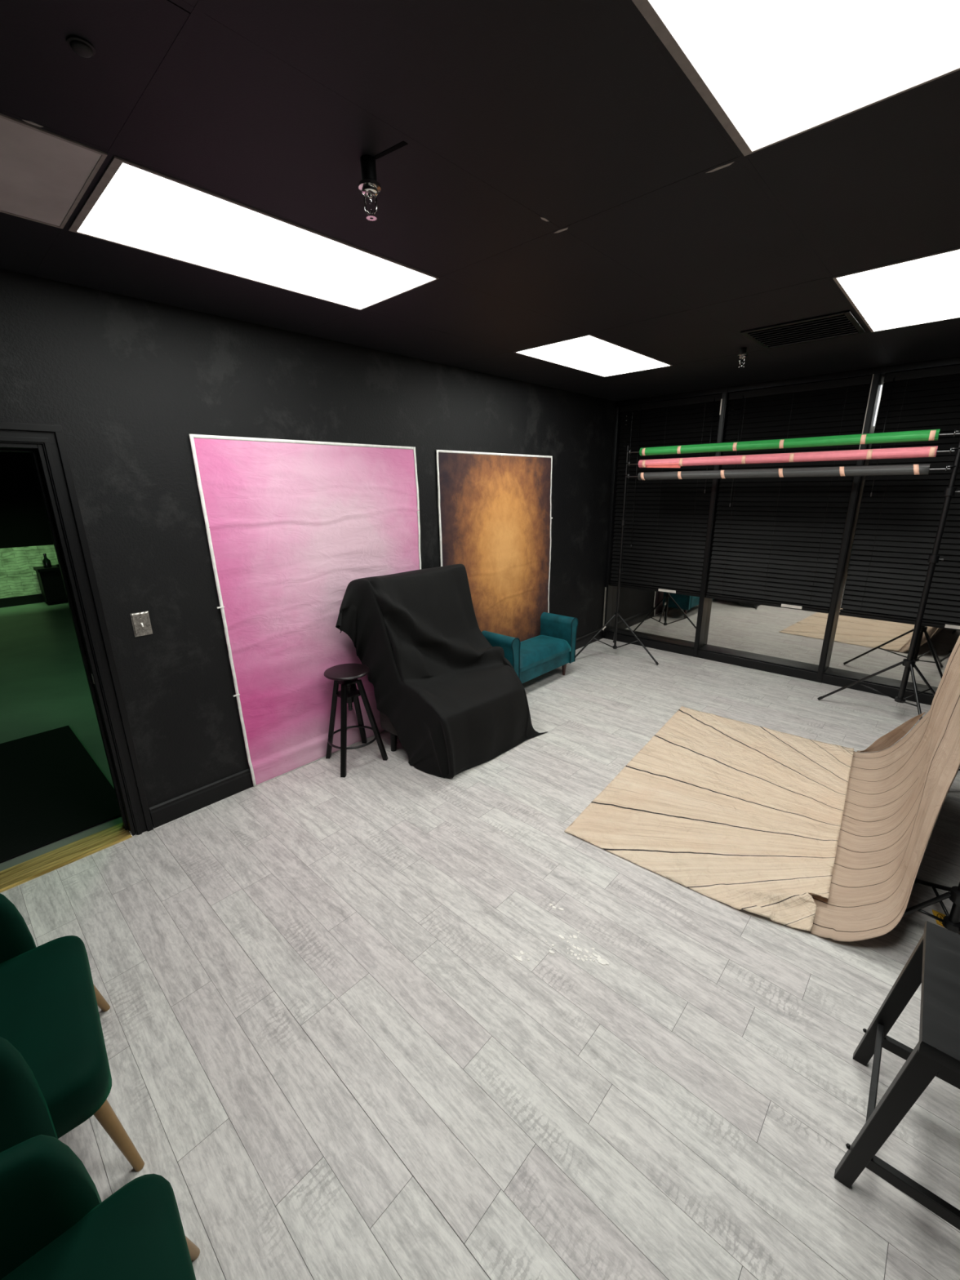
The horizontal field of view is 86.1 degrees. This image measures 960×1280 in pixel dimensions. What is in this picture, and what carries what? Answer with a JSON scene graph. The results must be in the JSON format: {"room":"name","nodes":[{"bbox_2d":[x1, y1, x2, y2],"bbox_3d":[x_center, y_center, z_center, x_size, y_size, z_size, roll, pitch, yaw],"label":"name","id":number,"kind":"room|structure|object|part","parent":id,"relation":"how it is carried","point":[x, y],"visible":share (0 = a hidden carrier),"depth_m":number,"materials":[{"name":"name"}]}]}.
{"room":"studio","nodes":[
{"label":"studio","id":0,"kind":"room"},
{"bbox_2d":[0,451,53,548],"bbox_3d":[-8.058,-1.840,8.296,0.100,2.754,7.500,14,22,41],"label":"wall","id":1,"kind":"structure","parent":0,"point":[24,522],"depth_m":8.55,"materials":[{"name":"black paint"}]},
{"bbox_2d":[0,593,44,608],"bbox_3d":[-7.978,-0.624,8.600,0.070,0.148,7.500,14,22,41],"label":"baseboard","id":2,"kind":"structure","parent":1,"relation":"attached to","point":[34,598],"depth_m":8.74,"materials":[{"name":"black paint"}]},
{"bbox_2d":[0,544,58,598],"bbox_3d":[-8.884,-0.794,7.540,0.060,0.805,4.860,14,22,41],"label":"stone wall","id":3,"kind":"structure","parent":1,"relation":"attached to","point":[18,577],"depth_m":8.68,"materials":[{"name":"green stone"}]},
{"bbox_2d":[0,600,122,871],"bbox_3d":[-4.963,0.231,5.947,8.480,0.048,7.500,14,22,41],"label":"floor","id":4,"kind":"structure","parent":0,"point":[44,686],"depth_m":5.13,"materials":[{"name":"concrete"}]},
{"bbox_2d":[33,564,67,604],"bbox_3d":[-7.039,-1.030,9.089,0.420,0.620,1.160,14,22,41],"label":"base cabinet","id":5,"kind":"object","parent":4,"relation":"on","point":[50,579],"visible":0.36,"depth_m":8.67,"materials":[{"name":"wood"}]},
{"bbox_2d":[42,553,51,568],"bbox_3d":[-7.278,-1.333,8.627,0.110,0.233,0.110,14,22,41],"label":"bottle","id":6,"kind":"object","parent":5,"relation":"on","point":[46,563],"visible":1,"depth_m":8.60,"materials":[{"name":"black glass"}]},
{"bbox_3d":[-7.105,-0.933,8.770,0.014,0.460,0.480,14,22,41],"label":"door","id":7,"kind":"part","parent":5,"relation":"part of","materials":[{"name":"black wood"}]},
{"bbox_2d":[0,725,120,863],"bbox_3d":[-3.298,1.047,3.028,1.740,0.012,1.710,14,22,41],"label":"floor mat","id":8,"kind":"object","parent":4,"relation":"on","point":[52,789],"visible":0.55,"depth_m":3.25,"materials":[{"name":"black rubber"}]},
{"bbox_2d":[0,268,615,834],"bbox_3d":[-0.706,-0.667,3.849,0.160,2.754,6.830,14,22,41],"label":"wall","id":9,"kind":"structure","parent":0,"point":[126,381],"depth_m":2.83,"materials":[{"name":"black paint"}]},
{"bbox_2d":[0,422,153,893],"bbox_3d":[-2.287,0.158,2.292,0.196,2.127,1.064,14,22,41],"label":"door frame","id":10,"kind":"structure","parent":9,"relation":"in","point":[14,437],"depth_m":2.54,"materials":[{"name":"black paint"}]},
{"bbox_2d":[129,611,152,636],"bbox_3d":[-1.765,-0.083,2.686,0.020,0.124,0.082,14,22,41],"label":"light switch","id":11,"kind":"object","parent":9,"relation":"attached to","point":[141,624],"visible":1,"depth_m":2.69,"materials":[{"name":"grey metal"}]},
{"bbox_2d":[188,434,421,786],"bbox_3d":[-0.971,-0.232,3.520,0.031,2.108,1.555,14,22,41],"label":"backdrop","id":12,"kind":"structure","parent":9,"relation":"attached to","point":[290,524],"depth_m":3.30,"materials":[{"name":"pink fabric"}]},
{"bbox_2d":[148,628,603,828],"bbox_3d":[-0.163,0.458,4.641,0.018,0.130,4.975,14,22,41],"label":"baseboard","id":13,"kind":"structure","parent":9,"relation":"attached to","point":[162,813],"depth_m":3.09,"materials":[{"name":"black paint"}]},
{"bbox_2d":[435,449,552,641],"bbox_3d":[0.211,-0.617,4.744,0.033,2.082,1.543,14,22,41],"label":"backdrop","id":14,"kind":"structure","parent":9,"relation":"attached to","point":[495,509],"depth_m":4.65,"materials":[{"name":"brown fabric"}]},
{"bbox_2d":[0,0,959,401],"bbox_3d":[0.783,-1.630,2.142,3.900,0.131,6.680,14,22,41],"label":"ceiling","id":15,"kind":"structure","parent":0,"point":[560,175],"depth_m":1.50,"materials":[{"name":"black paint"}]},
{"bbox_2d":[0,113,107,228],"bbox_3d":[-1.638,-1.255,1.144,0.591,0.054,1.224,14,22,41],"label":"ceiling panel","id":16,"kind":"object","parent":15,"relation":"attached to","point":[45,175],"visible":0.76,"depth_m":1.46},
{"bbox_2d":[66,35,95,57],"bbox_3d":[-0.815,-1.210,1.052,0.048,0.016,0.048,14,22,41],"label":"smoke detector","id":17,"kind":"object","parent":15,"relation":"attached to","point":[80,46],"visible":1,"depth_m":1.04,"materials":[{"name":"plastic"}]},
{"bbox_2d":[68,155,439,310],"bbox_3d":[-0.803,-1.524,2.007,0.591,0.054,1.204,14,22,41],"label":"ceiling light","id":18,"kind":"object","parent":15,"relation":"attached to","point":[131,205],"visible":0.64,"depth_m":1.87,"materials":[{"name":"white plastic"}]},
{"bbox_2d":[358,154,381,221],"bbox_3d":[-0.310,-1.283,1.443,0.062,0.167,0.061,14,22,41],"label":"sprinkler","id":19,"kind":"object","parent":15,"relation":"attached to","point":[369,185],"visible":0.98,"depth_m":1.43,"materials":[{"name":"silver metal"}]},
{"bbox_3d":[-0.310,-1.232,1.459,0.006,0.036,0.006,14,22,41],"label":"glass bulb","id":20,"kind":"part","parent":19,"relation":"part of","materials":[{"name":"white"}]},
{"bbox_2d":[514,333,672,377],"bbox_3d":[0.856,-2.059,3.721,0.591,0.054,1.204,14,22,41],"label":"ceiling light","id":21,"kind":"object","parent":15,"relation":"attached to","point":[589,353],"visible":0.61,"depth_m":3.65,"materials":[{"name":"white plastic"}]},
{"bbox_2d":[737,346,747,367],"bbox_3d":[1.788,-1.938,3.499,0.062,0.145,0.061,14,22,41],"label":"sprinkler","id":22,"kind":"object","parent":15,"relation":"attached to","point":[742,354],"visible":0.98,"depth_m":3.48,"materials":[{"name":"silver metal"}]},
{"bbox_2d":[631,0,959,155],"bbox_3d":[0.543,-1.185,0.809,0.589,0.054,1.204,14,22,41],"label":"ceiling light","id":23,"kind":"object","parent":15,"relation":"attached to","point":[771,72],"visible":1,"depth_m":1.09,"materials":[{"name":"white plastic"}]},
{"bbox_2d":[740,310,866,349],"bbox_3d":[1.958,-1.864,3.114,0.550,0.019,0.550,14,22,41],"label":"ceiling vent","id":24,"kind":"object","parent":15,"relation":"in","point":[840,324],"visible":1,"depth_m":3.08,"materials":[{"name":"black metal"}]},
{"bbox_2d":[832,248,959,332],"bbox_3d":[2.203,-1.721,2.523,0.589,0.054,1.204,14,22,41],"label":"ceiling light","id":25,"kind":"object","parent":15,"relation":"attached to","point":[922,290],"visible":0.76,"depth_m":2.47,"materials":[{"name":"white plastic"}]},
{"bbox_2d":[0,638,959,1279],"bbox_3d":[0.820,1.051,2.943,3.900,0.060,6.680,14,22,41],"label":"floor","id":26,"kind":"structure","parent":0,"point":[322,1027],"depth_m":1.81,"materials":[{"name":"grey wood"}]},
{"bbox_2d":[0,893,144,1172],"bbox_3d":[-1.413,1.124,1.362,0.663,0.775,0.732,-15,22,-40],"label":"velvet chair","id":27,"kind":"object","parent":26,"relation":"on","point":[55,1074],"visible":0.84,"depth_m":1.41,"materials":[{"name":"green velvet"},{"name":"light brown wood"}]},
{"bbox_2d":[0,935,111,1138],"bbox_3d":[-1.351,1.157,1.430,0.467,0.160,0.618,-15,22,-40],"label":"seat cushion","id":28,"kind":"object","parent":27,"relation":"on","point":[49,1011],"depth_m":1.44,"materials":[{"name":"green fabric"}]},
{"bbox_3d":[-1.385,1.252,1.827,0.036,0.258,0.097,-2,17,-4],"label":"leg","id":29,"kind":"part","parent":27,"relation":"part of","materials":[{"name":"brown wood"}]},
{"bbox_3d":[-1.001,1.369,1.418,0.097,0.258,0.036,2,17,10],"label":"leg","id":30,"kind":"part","parent":27,"relation":"part of","materials":[{"name":"brown wood"}]},
{"bbox_2d":[0,1134,199,1279],"bbox_3d":[-0.747,1.298,0.749,0.663,0.775,0.732,-15,22,-40],"label":"velvet chair","id":31,"kind":"object","parent":26,"relation":"on","point":[55,1224],"visible":1,"depth_m":1.00,"materials":[{"name":"green velvet"},{"name":"light brown wood"}]},
{"bbox_3d":[-0.718,1.426,1.213,0.036,0.258,0.097,-2,17,-4],"label":"leg","id":32,"kind":"part","parent":31,"relation":"part of","materials":[{"name":"brown wood"}]},
{"bbox_2d":[324,663,387,777],"bbox_3d":[-0.890,0.520,3.539,0.364,0.661,0.384,-13,21,-36],"label":"bar stool","id":33,"kind":"object","parent":26,"relation":"on","point":[347,675],"visible":1,"depth_m":3.48,"materials":[{"name":"black wood"}]},
{"bbox_3d":[-1.022,0.551,3.562,0.144,0.592,0.033,0,17,3],"label":"leg","id":34,"kind":"part","parent":33,"relation":"part of","materials":[{"name":"black wood"}]},
{"bbox_3d":[-0.902,0.597,3.404,0.033,0.592,0.195,1,17,5],"label":"leg","id":35,"kind":"part","parent":33,"relation":"part of","materials":[{"name":"black wood"}]},
{"bbox_3d":[-0.894,0.215,3.454,0.300,0.027,0.300,14,22,41],"label":"seat","id":36,"kind":"part","parent":33,"relation":"part of","materials":[{"name":"black wood"}]},
{"bbox_3d":[-0.892,0.353,3.496,0.100,0.266,0.100,14,22,41],"label":"screw post","id":37,"kind":"part","parent":33,"relation":"part of","materials":[{"name":"black metal"}]},
{"bbox_3d":[-0.876,0.508,3.701,0.033,0.592,0.183,1,17,5],"label":"leg","id":38,"kind":"part","parent":33,"relation":"part of","materials":[{"name":"black wood"}]},
{"bbox_3d":[-0.741,0.555,3.538,0.177,0.592,0.033,1,17,7],"label":"leg","id":39,"kind":"part","parent":33,"relation":"part of","materials":[{"name":"black wood"}]},
{"bbox_2d":[379,711,397,751],"bbox_3d":[-0.244,0.176,3.744,0.713,1.191,0.880,14,22,41],"label":"armchair","id":40,"kind":"object","parent":26,"relation":"on","point":[385,723],"visible":0.11,"depth_m":3.67,"materials":[{"name":"grey fabric"}]},
{"bbox_3d":[-0.559,0.509,3.582,0.400,0.350,0.080,14,22,41],"label":"armrest","id":41,"kind":"part","parent":40,"relation":"part of","materials":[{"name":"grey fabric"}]},
{"bbox_3d":[-0.620,0.718,3.705,0.066,0.185,0.052,14,22,41],"label":"leg","id":42,"kind":"part","parent":40,"relation":"part of","materials":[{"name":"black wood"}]},
{"bbox_2d":[335,564,547,778],"bbox_3d":[-0.255,0.161,3.657,0.941,1.259,1.296,14,22,41],"label":"cloth","id":43,"kind":"object","parent":40,"relation":"on","point":[452,699],"visible":0.99,"depth_m":3.52,"materials":[{"name":"black fabric"}]},
{"bbox_2d":[481,612,577,683],"bbox_3d":[0.484,0.132,4.893,0.379,0.595,1.034,14,22,41],"label":"upholstered bench","id":44,"kind":"object","parent":26,"relation":"on","point":[531,658],"visible":0.8,"depth_m":4.86,"materials":[{"name":"teal fabric"}]},
{"bbox_3d":[0.171,0.168,4.557,0.372,0.455,0.111,14,22,41],"label":"rolled arm","id":45,"kind":"part","parent":44,"relation":"part of","materials":[{"name":"teal fabric"}]},
{"bbox_3d":[0.480,0.223,4.926,0.355,0.130,0.890,14,22,41],"label":"seat","id":46,"kind":"part","parent":44,"relation":"part of","materials":[{"name":"teal fabric"}]},
{"bbox_2d":[520,635,570,672],"bbox_3d":[0.486,0.101,4.882,0.365,0.135,0.814,14,22,41],"label":"seat cushion","id":47,"kind":"object","parent":44,"relation":"on","point":[536,651],"depth_m":4.83,"materials":[{"name":"teal fabric"}]},
{"bbox_3d":[0.790,-0.031,5.197,0.372,0.455,0.111,14,22,41],"label":"rolled arm","id":48,"kind":"part","parent":44,"relation":"part of","materials":[{"name":"teal fabric"}]},
{"bbox_3d":[0.844,0.283,5.163,0.060,0.140,0.060,14,22,41],"label":"leg","id":49,"kind":"part","parent":44,"relation":"part of","materials":[{"name":"brown wood"}]},
{"bbox_2d":[512,903,608,967],"bbox_3d":[0.347,1.269,2.126,0.359,0.002,0.350,14,22,41],"label":"chips","id":50,"kind":"object","parent":26,"relation":"on","point":[603,962],"visible":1,"depth_m":2.09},
{"bbox_2d":[575,445,658,665],"bbox_3d":[1.574,-0.858,5.345,0.785,2.198,0.894,14,22,41],"label":"stand","id":51,"kind":"object","parent":26,"relation":"on","point":[616,615],"visible":0.99,"depth_m":5.50,"materials":[{"name":"black metal"}]},
{"bbox_3d":[1.241,-0.030,5.597,0.268,0.472,0.430,14,22,41],"label":"leg","id":52,"kind":"part","parent":51,"relation":"part of","materials":[{"name":"black metal"}]},
{"bbox_3d":[1.691,-0.006,5.497,0.493,0.472,0.019,14,22,40],"label":"leg","id":53,"kind":"part","parent":51,"relation":"part of","materials":[{"name":"black metal"}]},
{"bbox_2d":[564,706,853,931],"bbox_3d":[1.558,0.891,3.244,1.208,0.051,2.085,12,21,36],"label":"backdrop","id":54,"kind":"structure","parent":26,"relation":"on","point":[738,815],"depth_m":2.96,"materials":[{"name":"brown wood"}]},
{"bbox_2d":[804,635,959,942],"bbox_3d":[2.142,0.085,2.510,0.780,1.998,2.000,14,22,41],"label":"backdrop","id":55,"kind":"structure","parent":26,"relation":"on","point":[895,796],"depth_m":2.51,"materials":[{"name":"brown wood"}]},
{"bbox_2d":[817,428,959,720],"bbox_3d":[3.206,-0.457,3.858,0.851,2.238,0.919,14,22,41],"label":"stand","id":56,"kind":"object","parent":26,"relation":"on","point":[934,558],"visible":0.9,"depth_m":3.83,"materials":[{"name":"black metal"}]},
{"bbox_2d":[626,463,950,479],"bbox_3d":[2.362,-1.409,4.352,2.429,0.073,0.075,14,22,41],"label":"paper roll","id":57,"kind":"object","parent":56,"relation":"hanging from","point":[900,469],"visible":1,"depth_m":4.16,"materials":[{"name":"paper"}]},
{"bbox_3d":[2.363,-1.409,4.353,2.429,0.012,0.012,14,22,41],"label":"hanging rod","id":58,"kind":"part","parent":57,"relation":"part of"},
{"bbox_2d":[627,445,954,467],"bbox_3d":[2.361,-1.514,4.320,2.429,0.089,0.077,14,22,41],"label":"paper roll","id":59,"kind":"object","parent":56,"relation":"hanging from","point":[918,451],"visible":1,"depth_m":4.11,"materials":[{"name":"paper"}]},
{"bbox_2d":[628,429,959,456],"bbox_3d":[2.379,-1.621,4.269,2.484,0.074,0.077,14,22,41],"label":"paper roll","id":60,"kind":"object","parent":56,"relation":"hanging from","point":[930,434],"visible":1,"depth_m":4.07,"materials":[{"name":"paper"}]},
{"bbox_3d":[3.125,0.344,4.247,0.019,0.477,0.517,-15,22,-40],"label":"leg","id":61,"kind":"part","parent":56,"relation":"part of","materials":[{"name":"black metal"}]},
{"bbox_3d":[3.233,0.478,3.793,0.019,0.477,0.492,5,17,18],"label":"leg","id":62,"kind":"part","parent":56,"relation":"part of","materials":[{"name":"black metal"}]},
{"bbox_3d":[3.591,0.381,4.102,0.497,0.477,0.019,-5,17,-12],"label":"leg","id":63,"kind":"part","parent":56,"relation":"part of","materials":[{"name":"black metal"}]},
{"bbox_2d":[834,920,959,1230],"bbox_3d":[1.285,1.184,1.322,0.485,0.600,0.448,13,22,39],"label":"wooden stool","id":64,"kind":"object","parent":26,"relation":"on","point":[934,962],"visible":1,"depth_m":1.31,"materials":[{"name":"black wood"}]},
{"bbox_3d":[1.284,1.125,1.588,0.128,0.562,0.025,13,22,39],"label":"leg","id":65,"kind":"part","parent":64,"relation":"part of","materials":[{"name":"black wood"}]},
{"bbox_3d":[1.023,1.215,1.298,0.128,0.562,0.025,13,22,39],"label":"leg","id":66,"kind":"part","parent":64,"relation":"part of","materials":[{"name":"black wood"}]},
{"bbox_3d":[1.293,0.917,1.232,0.359,0.037,0.448,13,22,39],"label":"seat","id":67,"kind":"part","parent":64,"relation":"part of","materials":[{"name":"black wood"}]},
{"bbox_2d":[902,878,959,933],"bbox_3d":[1.868,0.276,1.838,0.302,2.027,0.715,1,17,6],"label":"stand","id":68,"kind":"object","parent":26,"relation":"on","point":[951,922],"visible":0.75,"depth_m":2.09,"materials":[{"name":"black metal"}]},
{"bbox_3d":[1.821,1.116,2.143,0.185,0.235,0.019,10,19,31],"label":"leg","id":69,"kind":"part","parent":68,"relation":"part of","materials":[{"name":"black metal"}]},
{"bbox_3d":[1.994,1.078,2.262,0.019,0.239,0.348,6,18,21],"label":"leg","id":70,"kind":"part","parent":68,"relation":"part of","materials":[{"name":"black metal"}]},
{"bbox_2d":[931,909,946,927],"bbox_3d":[2.001,1.213,2.231,0.044,0.005,0.101,9,19,29],"label":"tag","id":71,"kind":"object","parent":68,"relation":"attached to","point":[938,914],"visible":0.51,"depth_m":2.25,"materials":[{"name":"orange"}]},
{"bbox_3d":[3.131,-1.085,4.982,4.160,3.204,0.300,14,22,41],"label":"wall window","id":72,"kind":"structure","parent":0,"visible":0},
{"bbox_2d":[602,355,959,705],"bbox_3d":[2.990,-0.979,4.808,3.900,2.704,0.201,14,22,41],"label":"window","id":73,"kind":"structure","parent":72,"relation":"attached to","point":[860,646],"depth_m":4.70,"materials":[{"name":"metal"}]},
{"bbox_2d":[610,405,719,644],"bbox_3d":[2.019,-1.260,5.724,1.106,2.564,0.008,14,22,41],"label":"window","id":74,"kind":"structure","parent":73,"relation":"attached to","point":[665,615],"depth_m":5.97,"materials":[{"name":"glass"}]},
{"bbox_2d":[609,393,721,596],"bbox_3d":[1.965,-1.516,5.590,1.074,1.990,0.062,14,22,41],"label":"window blind","id":75,"kind":"object","parent":73,"relation":"attached to","point":[671,517],"visible":0.74,"depth_m":5.57,"materials":[{"name":"black metal"}]},
{"bbox_2d":[631,407,641,547],"bbox_3d":[1.725,-1.768,5.689,0.012,1.482,0.011,14,22,41],"label":"blind wand","id":76,"kind":"object","parent":75,"relation":"attached to","point":[641,407],"visible":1,"depth_m":5.68,"materials":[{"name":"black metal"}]},
{"bbox_3d":[1.978,-0.587,5.868,1.074,0.050,0.052,14,22,41],"label":"rail","id":77,"kind":"part","parent":75,"relation":"part of","materials":[{"name":"black metal"}]},
{"bbox_2d":[703,398,715,493],"bbox_3d":[2.279,-1.915,5.106,0.012,0.882,0.011,14,22,41],"label":"blind wand","id":78,"kind":"object","parent":75,"relation":"attached to","point":[714,398],"visible":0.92,"depth_m":5.07,"materials":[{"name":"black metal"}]},
{"bbox_3d":[3.013,0.267,5.186,3.900,0.100,0.185,14,22,41],"label":"sill","id":79,"kind":"part","parent":73,"relation":"part of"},
{"bbox_2d":[702,389,870,667],"bbox_3d":[2.865,-1.047,4.972,1.137,2.564,0.008,14,22,41],"label":"window","id":80,"kind":"structure","parent":73,"relation":"attached to","point":[793,636],"depth_m":5.21,"materials":[{"name":"glass"}]},
{"bbox_2d":[706,375,872,613],"bbox_3d":[2.810,-1.304,4.838,1.105,1.990,0.062,14,22,41],"label":"window blind","id":81,"kind":"object","parent":73,"relation":"attached to","point":[778,539],"visible":0.76,"depth_m":4.80,"materials":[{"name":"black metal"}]},
{"bbox_2d":[728,395,743,506],"bbox_3d":[2.471,-1.805,4.955,0.012,1.012,0.011,14,22,41],"label":"blind wand","id":82,"kind":"object","parent":81,"relation":"attached to","point":[743,395],"visible":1,"depth_m":4.91,"materials":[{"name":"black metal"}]},
{"bbox_3d":[2.824,-0.375,5.116,1.105,0.050,0.052,14,22,41],"label":"rail","id":83,"kind":"part","parent":81,"relation":"part of","materials":[{"name":"black metal"}]},
{"bbox_2d":[839,364,959,630],"bbox_3d":[3.676,-1.086,4.067,1.087,1.990,0.062,14,22,41],"label":"window blind","id":84,"kind":"object","parent":73,"relation":"attached to","point":[896,527],"visible":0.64,"depth_m":4.21,"materials":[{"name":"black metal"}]},
{"bbox_2d":[870,377,894,497],"bbox_3d":[3.293,-1.646,4.209,0.012,0.912,0.011,14,22,41],"label":"blind wand","id":85,"kind":"object","parent":84,"relation":"attached to","point":[894,377],"visible":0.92,"depth_m":4.17,"materials":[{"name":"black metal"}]},
{"bbox_3d":[3.690,-0.157,4.346,1.087,0.050,0.052,14,22,41],"label":"rail","id":86,"kind":"part","parent":84,"relation":"part of","materials":[{"name":"black metal"}]}
]}

